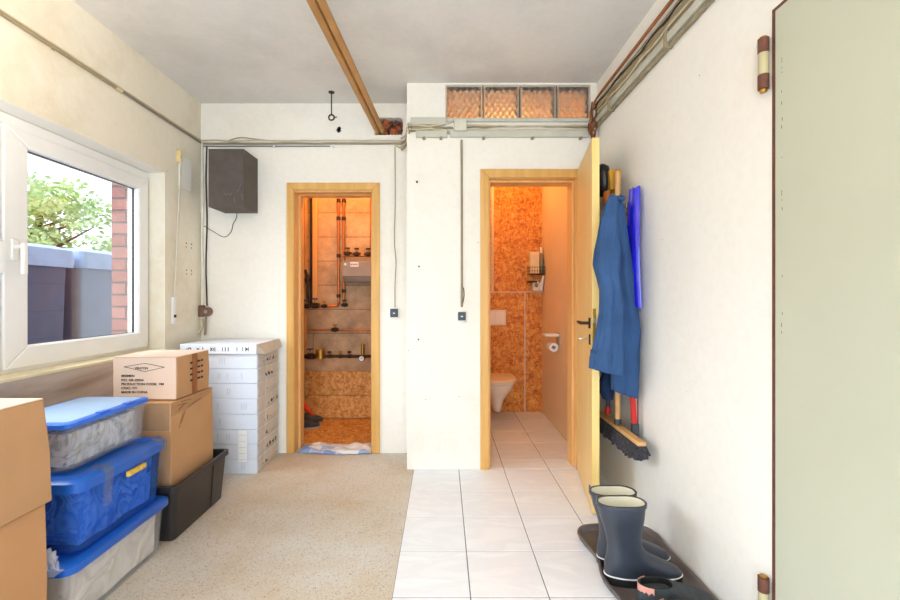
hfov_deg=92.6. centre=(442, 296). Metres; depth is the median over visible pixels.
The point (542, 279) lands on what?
bottle
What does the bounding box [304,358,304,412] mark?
wall
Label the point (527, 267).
wire basket
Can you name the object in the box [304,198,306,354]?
copper pipe
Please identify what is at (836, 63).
door
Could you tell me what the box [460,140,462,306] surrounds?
electrical cable
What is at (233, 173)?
wall box
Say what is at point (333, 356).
copper pipe
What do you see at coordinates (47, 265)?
wheelie bin
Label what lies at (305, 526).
floor
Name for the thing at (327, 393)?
panel
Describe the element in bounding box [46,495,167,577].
tub
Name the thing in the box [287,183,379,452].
door frame
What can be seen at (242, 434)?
sheet
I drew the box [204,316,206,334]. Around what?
electrical cable
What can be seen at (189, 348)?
print
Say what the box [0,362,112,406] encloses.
trim
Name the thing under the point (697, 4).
cable trunking
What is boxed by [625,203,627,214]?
rail
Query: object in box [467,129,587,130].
electrical cable
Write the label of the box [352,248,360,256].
valve
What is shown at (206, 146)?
electrical cable
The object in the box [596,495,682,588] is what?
rubber boot
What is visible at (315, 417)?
trainer
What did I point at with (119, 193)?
brick wall
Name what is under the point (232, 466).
carton
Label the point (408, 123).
electrical cable
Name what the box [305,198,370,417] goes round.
wall
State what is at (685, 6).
electrical cable
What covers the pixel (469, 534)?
floor tiles
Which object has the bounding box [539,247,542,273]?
spray bottle
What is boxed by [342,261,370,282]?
case
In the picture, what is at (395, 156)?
electrical cable
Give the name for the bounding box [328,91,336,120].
ceiling hook
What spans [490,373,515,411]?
toilet
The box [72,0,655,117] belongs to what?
ceiling
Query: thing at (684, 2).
electrical cable
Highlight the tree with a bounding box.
[28,169,111,252]
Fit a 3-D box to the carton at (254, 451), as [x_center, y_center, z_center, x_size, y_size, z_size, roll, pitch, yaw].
[-1.541,1.074,3.178,0.522,0.105,0.384,0,0,0]
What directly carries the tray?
on the floor tiles
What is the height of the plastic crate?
0.287 m
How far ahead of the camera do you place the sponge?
2.51 m
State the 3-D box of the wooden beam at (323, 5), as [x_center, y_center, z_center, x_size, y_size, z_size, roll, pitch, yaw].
[-0.559,-1.298,1.243,0.038,0.056,4.378,0,0,2]
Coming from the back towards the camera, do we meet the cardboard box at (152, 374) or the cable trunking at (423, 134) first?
the cable trunking at (423, 134)
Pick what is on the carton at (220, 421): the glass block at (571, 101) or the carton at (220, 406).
the carton at (220, 406)
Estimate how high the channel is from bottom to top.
0.666 m
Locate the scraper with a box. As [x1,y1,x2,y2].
[630,396,638,435]
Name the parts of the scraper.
handle, rod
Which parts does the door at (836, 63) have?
frame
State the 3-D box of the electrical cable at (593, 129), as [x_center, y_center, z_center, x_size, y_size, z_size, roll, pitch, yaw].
[1.052,-1.209,2.995,0.054,0.283,0.025,0,0,-21]
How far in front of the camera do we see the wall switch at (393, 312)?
3.35 m
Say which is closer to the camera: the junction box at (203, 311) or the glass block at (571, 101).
the glass block at (571, 101)
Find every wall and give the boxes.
[0,0,200,349]
[112,183,127,333]
[201,103,406,452]
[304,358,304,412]
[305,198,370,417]
[375,119,402,134]
[407,83,596,469]
[490,187,541,411]
[542,0,782,599]
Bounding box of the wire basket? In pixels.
[527,267,543,282]
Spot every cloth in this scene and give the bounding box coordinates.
[297,442,371,454]
[599,372,613,399]
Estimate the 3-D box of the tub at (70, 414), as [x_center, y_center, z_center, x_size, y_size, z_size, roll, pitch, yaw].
[-1.580,0.578,1.853,0.330,0.202,0.465,0,0,0]
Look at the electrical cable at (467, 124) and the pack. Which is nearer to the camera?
the electrical cable at (467, 124)
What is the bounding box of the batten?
[313,198,317,302]
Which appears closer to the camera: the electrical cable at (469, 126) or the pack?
the electrical cable at (469, 126)
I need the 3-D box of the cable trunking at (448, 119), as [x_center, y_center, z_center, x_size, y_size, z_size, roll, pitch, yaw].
[0.538,-1.256,3.055,1.020,0.024,0.022,0,0,0]
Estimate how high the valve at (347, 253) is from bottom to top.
0.087 m
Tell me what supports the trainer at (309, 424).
on the floor at (332, 430)
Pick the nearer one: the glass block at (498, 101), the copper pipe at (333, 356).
the glass block at (498, 101)
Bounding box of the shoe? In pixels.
[636,576,713,599]
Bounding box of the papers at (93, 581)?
[47,514,155,599]
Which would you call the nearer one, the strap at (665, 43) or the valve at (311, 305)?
the strap at (665, 43)
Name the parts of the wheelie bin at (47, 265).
lid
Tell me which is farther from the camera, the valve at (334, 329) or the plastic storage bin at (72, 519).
the valve at (334, 329)
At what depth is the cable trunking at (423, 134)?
3.04 m
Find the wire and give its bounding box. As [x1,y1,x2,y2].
[204,214,236,236]
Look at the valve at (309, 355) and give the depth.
4.26 m
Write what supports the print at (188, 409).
attached to the cardboard box at (186, 422)
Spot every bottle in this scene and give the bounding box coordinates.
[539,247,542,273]
[539,276,543,290]
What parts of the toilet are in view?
seat, lid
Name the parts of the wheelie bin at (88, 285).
lid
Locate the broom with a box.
[599,170,650,460]
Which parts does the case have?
label plate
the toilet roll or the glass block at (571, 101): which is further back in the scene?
the toilet roll
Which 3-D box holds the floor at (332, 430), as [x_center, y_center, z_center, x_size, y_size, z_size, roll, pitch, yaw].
[-0.950,1.280,3.980,1.000,0.100,0.840,0,0,0]
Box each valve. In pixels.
[304,275,309,283]
[304,300,309,307]
[304,348,315,358]
[309,298,319,307]
[326,351,331,357]
[331,324,338,331]
[337,351,343,357]
[343,247,351,255]
[346,351,352,357]
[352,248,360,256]
[364,248,370,256]
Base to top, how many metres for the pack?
0.106 m
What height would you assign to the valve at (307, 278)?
0.088 m
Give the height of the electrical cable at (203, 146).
0.011 m
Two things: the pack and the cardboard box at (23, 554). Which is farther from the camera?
the pack
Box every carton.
[180,338,280,353]
[208,349,277,368]
[208,361,277,382]
[208,374,277,398]
[212,388,277,413]
[213,401,277,429]
[213,415,277,443]
[213,428,277,458]
[224,441,277,473]
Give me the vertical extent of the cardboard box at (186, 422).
0.680 m
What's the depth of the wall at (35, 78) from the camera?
2.62 m
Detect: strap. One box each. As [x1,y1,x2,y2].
[171,149,190,323]
[607,99,614,111]
[663,31,672,48]
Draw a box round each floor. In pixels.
[98,449,413,599]
[304,418,370,443]
[489,412,575,468]
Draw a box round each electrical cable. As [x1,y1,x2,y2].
[0,8,200,140]
[197,319,203,333]
[201,139,403,141]
[201,142,203,304]
[203,142,401,144]
[203,146,329,146]
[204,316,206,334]
[205,146,207,305]
[228,137,264,140]
[394,156,395,298]
[400,121,451,138]
[400,128,452,146]
[401,126,452,143]
[401,129,449,149]
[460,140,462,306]
[467,124,591,126]
[467,126,587,127]
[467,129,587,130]
[588,122,596,136]
[590,102,595,138]
[590,104,596,137]
[593,0,682,109]
[595,0,688,110]
[595,0,692,113]
[596,0,679,104]
[597,0,683,105]
[597,0,694,115]
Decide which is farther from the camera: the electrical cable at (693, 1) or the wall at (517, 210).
the wall at (517, 210)
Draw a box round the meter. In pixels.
[316,348,324,358]
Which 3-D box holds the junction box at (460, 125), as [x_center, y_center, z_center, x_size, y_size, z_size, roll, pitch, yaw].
[0.123,-1.210,3.037,0.089,0.082,0.039,0,0,0]
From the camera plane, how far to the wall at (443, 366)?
3.07 m
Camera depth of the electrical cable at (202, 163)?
3.37 m
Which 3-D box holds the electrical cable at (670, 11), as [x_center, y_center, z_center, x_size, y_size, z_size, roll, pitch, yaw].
[1.086,-1.359,1.865,0.018,0.027,2.330,0,0,0]
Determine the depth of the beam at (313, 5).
2.31 m
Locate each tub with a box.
[44,397,147,429]
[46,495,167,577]
[50,437,165,494]
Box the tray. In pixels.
[577,523,717,599]
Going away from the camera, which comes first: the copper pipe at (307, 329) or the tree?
the copper pipe at (307, 329)
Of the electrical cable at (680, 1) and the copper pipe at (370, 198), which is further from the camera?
the copper pipe at (370, 198)
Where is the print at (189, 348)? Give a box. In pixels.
[188,347,248,350]
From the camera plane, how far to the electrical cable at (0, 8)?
2.38 m
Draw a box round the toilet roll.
[547,342,557,351]
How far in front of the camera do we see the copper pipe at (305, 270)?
4.27 m
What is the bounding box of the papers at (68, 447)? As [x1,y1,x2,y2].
[47,409,134,467]
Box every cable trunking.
[411,117,445,124]
[416,130,446,139]
[447,118,588,121]
[450,131,588,139]
[595,0,706,122]
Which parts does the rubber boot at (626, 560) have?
sole trim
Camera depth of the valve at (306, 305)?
4.26 m
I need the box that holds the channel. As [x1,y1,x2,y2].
[627,185,641,307]
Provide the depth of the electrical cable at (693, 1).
2.17 m
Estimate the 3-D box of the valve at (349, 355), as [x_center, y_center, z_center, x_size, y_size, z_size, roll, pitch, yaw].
[-0.930,0.574,4.279,0.064,0.071,0.041,0,0,0]
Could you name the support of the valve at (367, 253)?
attached to the copper pipe at (361, 255)
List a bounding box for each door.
[480,137,598,513]
[757,0,899,599]
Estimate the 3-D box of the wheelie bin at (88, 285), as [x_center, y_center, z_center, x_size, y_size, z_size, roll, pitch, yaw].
[-3.315,0.185,3.882,0.670,1.190,0.631,0,0,0]
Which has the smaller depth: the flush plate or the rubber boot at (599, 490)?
the rubber boot at (599, 490)
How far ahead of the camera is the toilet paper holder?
3.92 m
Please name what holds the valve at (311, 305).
attached to the copper pipe at (338, 303)
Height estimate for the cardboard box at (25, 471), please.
0.347 m
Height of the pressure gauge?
0.165 m
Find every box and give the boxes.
[0,398,51,526]
[0,504,46,599]
[113,350,208,398]
[129,387,212,485]
[198,305,212,316]
[209,149,257,212]
[454,119,466,131]
[529,252,538,273]
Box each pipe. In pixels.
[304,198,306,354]
[304,269,308,302]
[307,329,370,330]
[310,198,311,302]
[315,355,370,357]
[319,302,339,306]
[337,198,339,302]
[342,198,344,302]
[342,254,370,256]
[370,198,370,257]
[589,0,673,130]
[591,0,669,135]
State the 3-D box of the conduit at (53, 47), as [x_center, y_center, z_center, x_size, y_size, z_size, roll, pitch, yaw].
[-1.897,-1.217,1.288,0.027,0.029,4.175,0,0,0]
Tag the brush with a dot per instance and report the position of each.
(606, 176)
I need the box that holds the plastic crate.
[149,448,228,540]
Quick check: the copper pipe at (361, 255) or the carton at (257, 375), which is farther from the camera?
the copper pipe at (361, 255)
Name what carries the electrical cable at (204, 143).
attached to the wall at (247, 267)
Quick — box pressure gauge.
[358,344,364,361]
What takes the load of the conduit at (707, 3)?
attached to the wall at (695, 133)
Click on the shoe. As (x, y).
(648, 588)
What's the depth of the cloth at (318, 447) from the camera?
3.42 m
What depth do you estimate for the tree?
8.99 m
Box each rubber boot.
[589,485,670,566]
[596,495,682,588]
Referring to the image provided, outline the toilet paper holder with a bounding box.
[542,332,559,347]
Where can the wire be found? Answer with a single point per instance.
(236, 214)
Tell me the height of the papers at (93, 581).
0.203 m
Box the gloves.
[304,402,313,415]
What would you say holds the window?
in the wall at (35, 78)
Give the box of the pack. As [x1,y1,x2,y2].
[532,280,539,290]
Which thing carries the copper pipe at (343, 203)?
attached to the wall at (357, 315)
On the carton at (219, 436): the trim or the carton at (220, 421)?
the carton at (220, 421)
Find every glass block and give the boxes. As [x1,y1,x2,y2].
[446,86,481,118]
[483,86,518,117]
[519,86,555,117]
[556,86,588,117]
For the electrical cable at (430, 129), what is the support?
attached to the wall at (443, 366)
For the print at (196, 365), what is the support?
attached to the cardboard box at (152, 374)
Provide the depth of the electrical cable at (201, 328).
3.36 m
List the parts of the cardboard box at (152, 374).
panel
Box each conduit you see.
[0,10,200,143]
[595,0,713,127]
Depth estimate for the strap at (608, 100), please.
2.75 m
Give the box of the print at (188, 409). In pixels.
[177,398,200,426]
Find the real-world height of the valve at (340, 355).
0.071 m
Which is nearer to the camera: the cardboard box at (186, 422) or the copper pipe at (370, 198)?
the cardboard box at (186, 422)
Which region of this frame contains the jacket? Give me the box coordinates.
[589,194,640,398]
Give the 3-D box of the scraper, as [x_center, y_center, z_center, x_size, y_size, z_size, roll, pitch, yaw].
[1.054,0.535,2.365,0.048,0.450,0.030,0,0,0]
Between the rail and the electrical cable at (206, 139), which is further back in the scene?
the electrical cable at (206, 139)
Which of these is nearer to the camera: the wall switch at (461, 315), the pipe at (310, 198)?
the wall switch at (461, 315)
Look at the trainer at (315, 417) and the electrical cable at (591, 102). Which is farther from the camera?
the trainer at (315, 417)
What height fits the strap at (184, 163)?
1.249 m
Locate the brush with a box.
[599,164,621,413]
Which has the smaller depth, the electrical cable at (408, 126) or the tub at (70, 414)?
the tub at (70, 414)
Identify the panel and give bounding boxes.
[305,371,370,416]
[490,187,541,411]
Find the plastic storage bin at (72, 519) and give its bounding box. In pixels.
[45,456,151,545]
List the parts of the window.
lever, handle, lever, sill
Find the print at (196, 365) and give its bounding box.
[190,359,202,381]
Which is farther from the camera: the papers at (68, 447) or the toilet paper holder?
the toilet paper holder
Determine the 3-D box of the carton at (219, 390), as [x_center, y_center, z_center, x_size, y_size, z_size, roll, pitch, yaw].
[-1.538,0.655,3.175,0.522,0.105,0.384,0,0,0]
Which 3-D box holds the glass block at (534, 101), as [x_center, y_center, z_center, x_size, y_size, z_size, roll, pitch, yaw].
[0.681,-1.393,3.127,0.250,0.239,0.098,0,0,0]
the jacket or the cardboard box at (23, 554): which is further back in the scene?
the jacket
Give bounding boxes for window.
[0,99,166,383]
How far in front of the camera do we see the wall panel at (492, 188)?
4.59 m
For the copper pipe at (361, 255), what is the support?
attached to the copper pipe at (370, 198)
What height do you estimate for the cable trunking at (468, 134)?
0.059 m
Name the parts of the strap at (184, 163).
plate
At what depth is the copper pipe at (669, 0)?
2.53 m
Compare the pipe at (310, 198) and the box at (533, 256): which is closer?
the pipe at (310, 198)
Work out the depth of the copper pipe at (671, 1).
2.42 m
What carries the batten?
attached to the wall at (357, 315)
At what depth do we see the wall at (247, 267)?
3.39 m
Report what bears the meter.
attached to the copper pipe at (333, 356)
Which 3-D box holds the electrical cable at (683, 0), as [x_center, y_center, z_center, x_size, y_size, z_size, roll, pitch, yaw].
[1.082,-1.333,1.865,0.014,0.033,2.331,0,0,0]
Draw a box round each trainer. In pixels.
[304,413,322,422]
[304,418,319,429]
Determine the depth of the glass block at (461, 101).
3.08 m
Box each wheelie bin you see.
[28,243,73,343]
[63,248,111,339]
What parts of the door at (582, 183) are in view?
casing, handle, lock plate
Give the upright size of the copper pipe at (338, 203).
1.530 m
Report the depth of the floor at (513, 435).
3.60 m
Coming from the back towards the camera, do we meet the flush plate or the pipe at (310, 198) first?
the flush plate
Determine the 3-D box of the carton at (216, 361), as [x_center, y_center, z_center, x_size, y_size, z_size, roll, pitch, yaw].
[-1.539,0.447,3.173,0.522,0.102,0.384,0,0,0]
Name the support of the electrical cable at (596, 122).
hanging from the cable trunking at (697, 4)
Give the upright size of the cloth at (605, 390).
0.157 m
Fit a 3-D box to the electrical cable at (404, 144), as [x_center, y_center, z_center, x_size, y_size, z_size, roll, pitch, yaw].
[-0.205,-1.185,3.149,0.552,0.031,0.226,0,0,41]
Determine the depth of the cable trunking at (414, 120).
3.04 m
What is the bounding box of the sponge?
[603,190,609,205]
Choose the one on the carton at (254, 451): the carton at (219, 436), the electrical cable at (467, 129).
the carton at (219, 436)
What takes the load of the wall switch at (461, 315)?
attached to the wall at (443, 366)
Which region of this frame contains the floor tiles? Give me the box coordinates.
[392,469,648,599]
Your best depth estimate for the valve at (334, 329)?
4.32 m
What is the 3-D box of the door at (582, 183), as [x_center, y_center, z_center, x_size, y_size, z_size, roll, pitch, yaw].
[0.638,0.160,2.821,0.744,2.140,0.829,0,0,0]
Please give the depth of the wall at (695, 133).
1.84 m
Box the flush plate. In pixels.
[490,310,505,324]
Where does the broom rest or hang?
hanging from the rail
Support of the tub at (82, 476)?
on the tub at (62, 560)
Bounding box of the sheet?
[238,430,246,461]
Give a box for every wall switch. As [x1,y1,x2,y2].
[389,308,398,318]
[457,311,466,321]
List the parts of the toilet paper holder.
wall plate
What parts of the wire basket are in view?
wire frame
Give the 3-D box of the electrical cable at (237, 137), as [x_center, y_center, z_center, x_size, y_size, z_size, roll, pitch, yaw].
[-1.507,-1.241,3.384,0.370,0.037,0.011,0,0,-1]
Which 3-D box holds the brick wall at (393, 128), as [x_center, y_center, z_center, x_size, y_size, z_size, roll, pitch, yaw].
[-0.434,-1.347,3.466,0.239,0.172,0.107,0,0,0]
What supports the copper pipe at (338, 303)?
attached to the wall at (357, 315)
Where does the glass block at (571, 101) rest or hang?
on the wall at (443, 366)
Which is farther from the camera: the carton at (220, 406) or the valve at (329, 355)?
the valve at (329, 355)

